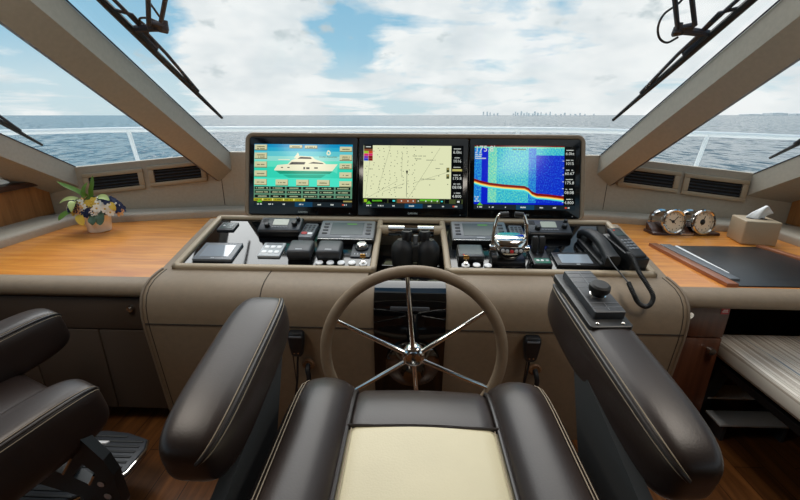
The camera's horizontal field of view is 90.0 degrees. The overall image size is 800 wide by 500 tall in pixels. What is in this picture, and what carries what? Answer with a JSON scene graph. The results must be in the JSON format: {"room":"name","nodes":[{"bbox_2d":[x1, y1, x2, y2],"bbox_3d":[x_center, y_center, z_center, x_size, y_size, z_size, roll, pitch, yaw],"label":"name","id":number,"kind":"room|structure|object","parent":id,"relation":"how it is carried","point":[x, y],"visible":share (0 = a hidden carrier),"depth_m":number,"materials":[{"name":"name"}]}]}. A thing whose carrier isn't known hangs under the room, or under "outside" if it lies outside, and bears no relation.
{"room":"control cabin","nodes":[
{"label":"control cabin","id":0,"kind":"room"},
{"bbox_2d":[0,182,54,226],"bbox_3d":[-2.453,0.284,0.202,0.095,2.200,5.150,1,19,2],"label":"wall","id":1,"kind":"structure","parent":0,"point":[21,201],"depth_m":2.50,"materials":[{"name":"brown wood"}]},
{"bbox_2d":[0,133,78,193],"bbox_3d":[-2.385,-0.645,1.632,0.323,1.287,2.043,1,19,2],"label":"trim","id":2,"kind":"structure","parent":1,"relation":"attached to","point":[19,161],"depth_m":2.44,"materials":[{"name":"leather"}]},
{"bbox_2d":[0,206,246,248],"bbox_3d":[-1.667,0.180,1.538,1.512,0.054,3.096,1,19,2],"label":"trim","id":3,"kind":"structure","parent":1,"relation":"attached to","point":[18,232],"depth_m":2.70,"materials":[{"name":"beige leather"}]},
{"bbox_2d":[84,214,111,232],"bbox_3d":[-1.881,-0.173,2.494,0.154,0.107,0.154,1,19,2],"label":"basket","id":4,"kind":"object","parent":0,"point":[107,224],"depth_m":2.45,"materials":[{"name":"white"}]},
{"bbox_2d":[50,151,791,224],"bbox_3d":[0.080,-0.080,2.911,5.050,1.190,0.370,1,19,2],"label":"wall","id":5,"kind":"structure","parent":0,"point":[230,191],"depth_m":2.82,"materials":[{"name":"grey plastic"}]},
{"bbox_2d":[81,168,145,193],"bbox_3d":[-1.977,-0.474,2.772,0.372,0.175,0.107,1,19,2],"label":"air vent","id":6,"kind":"object","parent":5,"relation":"in","point":[130,179],"visible":0.86,"depth_m":2.77,"materials":[{"name":"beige plastic"}]},
{"bbox_2d":[0,0,231,180],"bbox_3d":[-1.314,-0.773,1.915,0.145,1.212,1.824,1,19,2],"label":"window pillar","id":7,"kind":"structure","parent":5,"relation":"attached to","point":[56,29],"depth_m":1.75,"materials":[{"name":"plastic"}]},
{"bbox_2d":[147,162,207,186],"bbox_3d":[-1.574,-0.541,2.837,0.372,0.175,0.107,1,19,2],"label":"air vent","id":8,"kind":"object","parent":5,"relation":"in","point":[178,173],"visible":0.8,"depth_m":2.83,"materials":[{"name":"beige plastic"}]},
{"bbox_2d":[617,167,681,192],"bbox_3d":[1.712,-0.490,2.755,0.372,0.175,0.107,1,19,2],"label":"air vent","id":9,"kind":"object","parent":5,"relation":"in","point":[643,178],"visible":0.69,"depth_m":2.75,"materials":[{"name":"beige plastic"}]},
{"bbox_2d":[597,0,799,185],"bbox_3d":[1.440,-0.728,1.841,0.145,1.212,1.824,1,19,2],"label":"window pillar","id":10,"kind":"structure","parent":5,"relation":"attached to","point":[770,46],"depth_m":1.77,"materials":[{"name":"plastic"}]},
{"bbox_2d":[680,173,750,201],"bbox_3d":[2.098,-0.417,2.670,0.372,0.175,0.107,1,19,2],"label":"air vent","id":11,"kind":"object","parent":5,"relation":"in","point":[730,189],"visible":1,"depth_m":2.67,"materials":[{"name":"beige plastic"}]},
{"bbox_3d":[0.064,-0.871,1.855,2.600,0.995,1.797,1,19,2],"label":"window","id":12,"kind":"structure","parent":5,"relation":"in","visible":0},
{"bbox_2d":[96,0,222,118],"bbox_3d":[-0.913,-0.913,1.800,0.526,0.630,1.110,1,19,2],"label":"windscreen wiper","id":13,"kind":"object","parent":12,"relation":"attached to","point":[140,31],"visible":1,"depth_m":1.69,"materials":[{"name":"black rubber"}]},
{"bbox_2d":[612,0,757,120],"bbox_3d":[1.052,-0.878,1.744,0.556,0.616,1.101,1,19,2],"label":"windscreen wiper","id":14,"kind":"object","parent":12,"relation":"attached to","point":[702,36],"visible":1,"depth_m":1.64,"materials":[{"name":"black rubber"}]},
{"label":"window","id":15,"kind":"structure","parent":5,"relation":"in","visible":0},
{"bbox_2d":[0,115,42,145],"bbox_3d":[-2.199,-0.731,2.123,0.107,0.395,0.668,1,19,2],"label":"windscreen wiper","id":16,"kind":"object","parent":15,"relation":"attached to","point":[4,122],"visible":1,"depth_m":2.29,"materials":[{"name":"black rubber"}]},
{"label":"window","id":17,"kind":"structure","parent":5,"relation":"in","visible":0},
{"bbox_2d":[769,139,799,158],"bbox_3d":[2.269,-0.656,2.091,0.083,0.428,0.732,1,19,2],"label":"windscreen wiper","id":18,"kind":"object","parent":17,"relation":"attached to","point":[796,143],"visible":1,"depth_m":2.36,"materials":[{"name":"black rubber"}]},
{"bbox_2d":[101,378,799,499],"bbox_3d":[-0.002,1.322,0.710,5.100,0.060,5.600,1,19,2],"label":"floor","id":19,"kind":"structure","parent":0,"point":[757,466],"depth_m":1.75,"materials":[{"name":"brown wood"}]},
{"bbox_2d":[0,308,148,499],"bbox_3d":[-1.224,0.702,1.262,0.828,0.748,0.883,1,19,2],"label":"chair","id":20,"kind":"object","parent":19,"relation":"on","point":[53,444],"visible":1,"depth_m":1.14,"materials":[{"name":"brown leather"}]},
{"bbox_2d":[0,375,46,413],"bbox_3d":[-1.318,0.591,1.192,0.460,0.140,0.500,9,21,24],"label":"seat cushion","id":21,"kind":"object","parent":20,"relation":"on","point":[14,389],"depth_m":1.34,"materials":[{"name":"brown leather"}]},
{"bbox_2d":[0,295,167,407],"bbox_3d":[-1.724,0.370,2.324,1.300,0.690,0.989,1,19,2],"label":"storage cabinet","id":22,"kind":"object","parent":19,"relation":"on","point":[107,348],"visible":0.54,"depth_m":1.84,"materials":[{"name":"brown plastic"}]},
{"bbox_2d":[0,217,216,296],"bbox_3d":[-1.627,-0.041,2.357,1.500,0.068,1.330,1,19,2],"label":"countertop","id":23,"kind":"structure","parent":22,"relation":"on","point":[72,260],"depth_m":2.03,"materials":[{"name":"brown wood"}]},
{"bbox_2d":[57,176,125,232],"bbox_3d":[-1.886,-0.281,2.442,0.349,0.345,0.256,1,19,2],"label":"flower basket","id":24,"kind":"object","parent":23,"relation":"on","point":[96,212],"visible":1,"depth_m":2.41,"materials":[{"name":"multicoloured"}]},
{"bbox_2d":[139,215,689,439],"bbox_3d":[0.053,0.317,2.165,2.242,0.918,0.998,1,19,2],"label":"console","id":25,"kind":"object","parent":19,"relation":"on","point":[185,303],"depth_m":1.70,"materials":[{"name":"beige leather"}]},
{"bbox_2d":[192,243,242,261],"bbox_3d":[-0.867,0.008,1.910,0.185,0.046,0.151,1,19,2],"label":"panel","id":26,"kind":"object","parent":25,"relation":"on","point":[222,252],"visible":1,"depth_m":1.89,"materials":[{"name":"grey plastic"}]},
{"bbox_2d":[217,222,238,230],"bbox_3d":[-0.916,-0.126,2.129,0.090,0.032,0.086,1,19,2],"label":"switch plate","id":27,"kind":"object","parent":25,"relation":"attached to","point":[225,226],"visible":1,"depth_m":2.12,"materials":[{"name":"grey plastic"}]},
{"bbox_2d":[257,243,285,257],"bbox_3d":[-0.616,-0.001,1.925,0.106,0.039,0.122,1,19,2],"label":"keypad","id":28,"kind":"object","parent":25,"relation":"on","point":[269,250],"visible":1,"depth_m":1.91,"materials":[{"name":"grey plastic"}]},
{"bbox_2d":[257,217,304,236],"bbox_3d":[-0.615,-0.120,2.075,0.225,0.124,0.135,1,19,2],"label":"radio","id":29,"kind":"object","parent":25,"relation":"on","point":[270,227],"visible":0.95,"depth_m":2.04,"materials":[{"name":"black plastic"}]},
{"bbox_2d":[286,240,314,259],"bbox_3d":[-0.467,-0.002,1.887,0.114,0.074,0.119,1,19,2],"label":"instrument","id":30,"kind":"object","parent":25,"relation":"on","point":[297,249],"visible":1,"depth_m":1.85,"materials":[{"name":"black plastic"}]},
{"bbox_2d":[288,330,314,394],"bbox_3d":[-0.416,0.542,1.720,0.098,0.439,0.050,1,19,2],"label":"microphone","id":31,"kind":"object","parent":25,"relation":"attached to","point":[296,338],"visible":0.82,"depth_m":1.66,"materials":[{"name":"black plastic"}]},
{"bbox_2d":[298,223,318,240],"bbox_3d":[-0.471,-0.086,2.047,0.072,0.070,0.185,2,19,4],"label":"remote","id":32,"kind":"object","parent":25,"relation":"on","point":[309,231],"visible":0.93,"depth_m":2.04,"materials":[{"name":"grey plastic"}]},
{"bbox_2d":[316,240,342,259],"bbox_3d":[-0.330,0.000,1.885,0.114,0.074,0.119,1,19,2],"label":"instrument","id":33,"kind":"object","parent":25,"relation":"on","point":[326,249],"visible":1,"depth_m":1.85,"materials":[{"name":"black plastic"}]},
{"bbox_2d":[316,221,376,244],"bbox_3d":[-0.268,-0.089,2.040,0.285,0.090,0.177,1,19,2],"label":"display","id":34,"kind":"object","parent":25,"relation":"on","point":[348,232],"visible":1,"depth_m":2.01,"materials":[{"name":"black plastic"}]},
{"bbox_2d":[350,241,371,257],"bbox_3d":[-0.185,-0.008,1.915,0.092,0.058,0.122,1,19,2],"label":"control knob","id":35,"kind":"object","parent":25,"relation":"on","point":[361,247],"visible":0.99,"depth_m":1.91,"materials":[{"name":"grey plastic"}]},
{"bbox_2d":[359,254,366,265],"bbox_3d":[-0.168,0.041,1.813,0.037,0.062,0.048,1,19,2],"label":"switch","id":36,"kind":"object","parent":25,"relation":"attached to","point":[362,263],"visible":0.98,"depth_m":1.81,"materials":[{"name":"silver metal"}]},
{"bbox_2d":[376,245,443,271],"bbox_3d":[0.053,0.072,2.013,0.340,0.074,0.410,1,19,2],"label":"tray","id":37,"kind":"object","parent":25,"relation":"on","point":[384,257],"depth_m":1.97,"materials":[{"name":"black plastic"}]},
{"bbox_2d":[377,217,444,223],"bbox_3d":[0.062,-0.161,2.193,0.370,0.030,0.040,1,19,2],"label":"tray","id":38,"kind":"object","parent":25,"relation":"on","point":[386,220],"depth_m":2.18,"materials":[{"name":"beige plastic"}]},
{"bbox_2d":[380,225,442,236],"bbox_3d":[0.059,-0.102,2.112,0.330,0.060,0.060,1,19,2],"label":"chrome bar","id":39,"kind":"object","parent":25,"relation":"attached to","point":[387,230],"visible":0.79,"depth_m":2.09,"materials":[{"name":"white metal"}]},
{"bbox_2d":[320,265,507,395],"bbox_3d":[0.050,0.330,1.508,0.651,0.667,0.351,1,19,2],"label":"steering wheel","id":40,"kind":"object","parent":25,"relation":"attached to","point":[412,363],"visible":0.71,"depth_m":1.36,"materials":[{"name":"brown leather"}]},
{"bbox_2d":[245,132,585,219],"bbox_3d":[0.074,-0.408,2.287,1.880,0.501,0.300,1,19,2],"label":"housing","id":41,"kind":"object","parent":25,"relation":"on","point":[358,136],"visible":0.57,"depth_m":2.21,"materials":[{"name":"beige plastic"}]},
{"bbox_2d":[249,137,357,215],"bbox_3d":[-0.538,-0.410,2.237,0.604,0.420,0.163,1,19,2],"label":"display","id":42,"kind":"object","parent":41,"relation":"attached to","point":[306,176],"visible":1,"depth_m":2.22,"materials":[{"name":"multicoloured glass"}]},
{"bbox_2d":[358,138,468,217],"bbox_3d":[0.072,-0.400,2.221,0.604,0.420,0.162,1,19,2],"label":"display","id":43,"kind":"object","parent":41,"relation":"attached to","point":[399,177],"visible":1,"depth_m":2.21,"materials":[{"name":"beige glass"}]},
{"bbox_2d":[468,139,580,218],"bbox_3d":[0.683,-0.391,2.204,0.604,0.420,0.162,1,19,2],"label":"display","id":44,"kind":"object","parent":41,"relation":"attached to","point":[537,178],"visible":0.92,"depth_m":2.19,"materials":[{"name":"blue glass"}]},
{"bbox_2d":[391,229,439,267],"bbox_3d":[0.073,-0.004,1.897,0.230,0.185,0.103,1,19,2],"label":"binoculars","id":45,"kind":"object","parent":25,"relation":"on","point":[404,252],"visible":0.95,"depth_m":1.86,"materials":[{"name":"black rubber"}]},
{"bbox_2d":[461,255,469,267],"bbox_3d":[0.298,0.047,1.803,0.037,0.062,0.048,1,19,2],"label":"switch","id":46,"kind":"object","parent":25,"relation":"attached to","point":[465,264],"visible":1,"depth_m":1.80,"materials":[{"name":"white plastic"}]},
{"bbox_2d":[456,245,483,261],"bbox_3d":[0.330,0.013,1.879,0.118,0.058,0.113,1,19,2],"label":"alarm box","id":47,"kind":"object","parent":25,"relation":"on","point":[475,252],"visible":0.98,"depth_m":1.85,"materials":[{"name":"black plastic"}]},
{"bbox_2d":[450,221,506,245],"bbox_3d":[0.401,-0.084,2.030,0.285,0.090,0.177,1,19,2],"label":"display","id":48,"kind":"object","parent":25,"relation":"on","point":[462,233],"visible":0.87,"depth_m":2.00,"materials":[{"name":"black plastic"}]},
{"bbox_2d":[488,211,529,264],"bbox_3d":[0.502,-0.055,1.825,0.180,0.254,0.191,1,19,2],"label":"throttle","id":49,"kind":"object","parent":25,"relation":"on","point":[505,248],"visible":1,"depth_m":1.81,"materials":[{"name":"silver metal"}]},
{"bbox_2d":[507,225,524,235],"bbox_3d":[0.594,-0.074,2.027,0.072,0.070,0.185,2,19,4],"label":"remote","id":50,"kind":"object","parent":25,"relation":"on","point":[511,229],"visible":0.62,"depth_m":2.06,"materials":[{"name":"grey plastic"}]},
{"bbox_2d":[523,335,541,387],"bbox_3d":[0.551,0.558,1.694,0.098,0.439,0.050,1,19,2],"label":"microphone","id":51,"kind":"object","parent":25,"relation":"attached to","point":[531,343],"visible":0.72,"depth_m":1.63,"materials":[{"name":"black plastic"}]},
{"bbox_2d":[527,236,552,267],"bbox_3d":[0.647,0.005,1.841,0.086,0.124,0.162,1,19,2],"label":"throttle lever","id":52,"kind":"object","parent":25,"relation":"on","point":[537,254],"visible":0.98,"depth_m":1.85,"materials":[{"name":"black plastic"}]},
{"bbox_2d":[524,219,572,239],"bbox_3d":[0.757,-0.105,2.051,0.225,0.125,0.135,1,19,2],"label":"radio","id":53,"kind":"object","parent":25,"relation":"on","point":[551,229],"visible":0.93,"depth_m":2.01,"materials":[{"name":"black plastic"}]},
{"bbox_2d":[550,252,598,267],"bbox_3d":[0.806,0.045,1.848,0.190,0.037,0.112,1,19,2],"label":"panel","id":54,"kind":"object","parent":25,"relation":"on","point":[574,260],"visible":0.88,"depth_m":1.83,"materials":[{"name":"black plastic"}]},
{"bbox_2d":[576,229,620,267],"bbox_3d":[0.929,-0.021,1.879,0.087,0.154,0.285,-1,19,-4],"label":"telephone","id":55,"kind":"object","parent":25,"relation":"on","point":[591,241],"visible":0.98,"depth_m":1.84,"materials":[{"name":"black plastic"}]},
{"bbox_2d":[603,228,655,308],"bbox_3d":[0.983,0.061,1.740,0.225,0.220,0.495,-2,19,-7],"label":"phone","id":56,"kind":"object","parent":25,"relation":"on","point":[633,258],"visible":1,"depth_m":1.76,"materials":[{"name":"black plastic"}]},
{"bbox_2d":[159,271,723,499],"bbox_3d":[0.059,0.680,0.814,0.915,1.092,0.911,1,19,2],"label":"chair","id":57,"kind":"object","parent":19,"relation":"on","point":[637,429],"visible":1,"depth_m":0.74,"materials":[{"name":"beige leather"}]},
{"bbox_2d":[672,308,730,412],"bbox_3d":[1.311,0.418,2.244,0.260,0.690,0.935,1,19,2],"label":"base cabinet","id":58,"kind":"object","parent":19,"relation":"on","point":[694,367],"visible":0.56,"depth_m":1.80,"materials":[{"name":"brown wood"}]},
{"bbox_2d":[612,223,799,309],"bbox_3d":[1.752,0.014,2.266,1.500,0.068,1.330,1,19,2],"label":"countertop","id":59,"kind":"structure","parent":58,"relation":"on","point":[702,291],"depth_m":1.78,"materials":[{"name":"brown wood"}]},
{"bbox_2d":[643,222,719,235],"bbox_3d":[1.786,-0.136,2.535,0.420,0.060,0.118,1,19,1],"label":"stand","id":60,"kind":"object","parent":59,"relation":"on","point":[651,228],"visible":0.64,"depth_m":2.50,"materials":[{"name":"brown wood"}]},
{"bbox_2d":[648,209,686,233],"bbox_3d":[1.693,-0.186,2.543,0.161,0.182,0.174,-1,19,-5],"label":"clock","id":61,"kind":"object","parent":60,"relation":"on","point":[673,221],"visible":0.95,"depth_m":2.49,"materials":[{"name":"silver metal"}]},
{"bbox_2d":[683,209,715,234],"bbox_3d":[1.873,-0.183,2.539,0.161,0.182,0.174,-1,19,-5],"label":"barometer","id":62,"kind":"object","parent":60,"relation":"on","point":[701,222],"visible":0.84,"depth_m":2.48,"materials":[{"name":"silver metal"}]},
{"bbox_2d":[649,243,799,287],"bbox_3d":[1.834,0.067,2.001,0.840,0.018,0.580,1,19,2],"label":"desk pad","id":63,"kind":"object","parent":59,"relation":"on","point":[760,265],"visible":0.95,"depth_m":1.99,"materials":[{"name":"black leather"}]},
{"bbox_2d":[660,244,739,280],"bbox_3d":[1.510,0.051,2.030,0.090,0.010,0.505,1,19,2],"label":"ruler","id":64,"kind":"object","parent":63,"relation":"on","point":[677,249],"visible":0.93,"depth_m":2.00,"materials":[{"name":"grey plastic"}]},
{"bbox_2d":[727,206,781,245],"bbox_3d":[2.087,-0.156,2.350,0.175,0.220,0.170,5,19,14],"label":"tissue box","id":65,"kind":"object","parent":59,"relation":"on","point":[754,228],"visible":0.99,"depth_m":2.30,"materials":[{"name":"beige leather"}]},
{"bbox_2d":[701,385,789,442],"bbox_3d":[1.692,0.743,1.983,0.420,0.246,0.315,1,19,2],"label":"step","id":66,"kind":"structure","parent":19,"relation":"on","point":[754,415],"depth_m":1.91,"materials":[{"name":"grey plastic"}]},
{"bbox_2d":[700,335,799,436],"bbox_3d":[1.857,0.797,1.433,0.870,0.498,1.180,1,19,2],"label":"bench","id":67,"kind":"object","parent":19,"relation":"on","point":[766,367],"visible":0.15,"depth_m":1.66,"materials":[{"name":"fabric"}]},
{"bbox_2d":[786,200,799,226],"bbox_3d":[2.450,0.363,0.070,0.095,2.200,5.150,1,19,2],"label":"wall","id":68,"kind":"structure","parent":0,"point":[793,219],"depth_m":2.54,"materials":[{"name":"brown wood"}]},
{"bbox_2d":[581,210,799,246],"bbox_3d":[1.740,0.234,1.446,1.512,0.054,3.096,1,19,2],"label":"trim","id":69,"kind":"structure","parent":68,"relation":"attached to","point":[789,234],"depth_m":2.72,"materials":[{"name":"beige leather"}]},
{"bbox_2d":[723,309,799,335],"bbox_3d":[1.992,0.329,2.475,1.060,0.700,0.030,1,19,2],"label":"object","id":70,"kind":"structure","parent":68,"relation":"attached to","point":[740,321],"depth_m":2.49,"materials":[{"name":"black"}]},
{"bbox_2d":[747,155,799,202],"bbox_3d":[2.454,-0.567,1.501,0.393,1.287,2.043,1,19,2],"label":"trim","id":71,"kind":"structure","parent":68,"relation":"attached to","point":[780,181],"depth_m":2.46,"materials":[{"name":"plastic"}]},
{"label":"outside","id":72,"kind":"structure","parent":0,"visible":0},
{"bbox_2d":[0,115,799,172],"bbox_3d":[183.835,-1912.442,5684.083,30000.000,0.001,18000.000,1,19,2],"label":"sea","id":73,"kind":"structure","parent":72,"point":[80,149],"depth_m":120.74,"materials":[{"name":"blue liquid"}]},
{"bbox_2d":[763,113,787,114],"bbox_3d":[3458.066,-1248.751,3690.308,130.000,34.200,120.000,1,19,2],"label":"terminal","id":74,"kind":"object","parent":73,"relation":"on","point":[763,113],"visible":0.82,"depth_m":3633.52,"materials":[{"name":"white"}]},
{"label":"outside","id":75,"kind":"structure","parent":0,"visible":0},
{"bbox_3d":[0.103,-0.218,3.682,13.600,0.160,2.720,1,19,2],"label":"floor","id":76,"kind":"structure","parent":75,"visible":0},
{"bbox_2d":[0,126,799,165],"bbox_3d":[0.119,-0.800,3.955,13.233,0.775,1.661,1,19,2],"label":"bow rail","id":77,"kind":"object","parent":76,"relation":"on","point":[309,129],"visible":0.78,"depth_m":4.57,"materials":[{"name":"white metal"}]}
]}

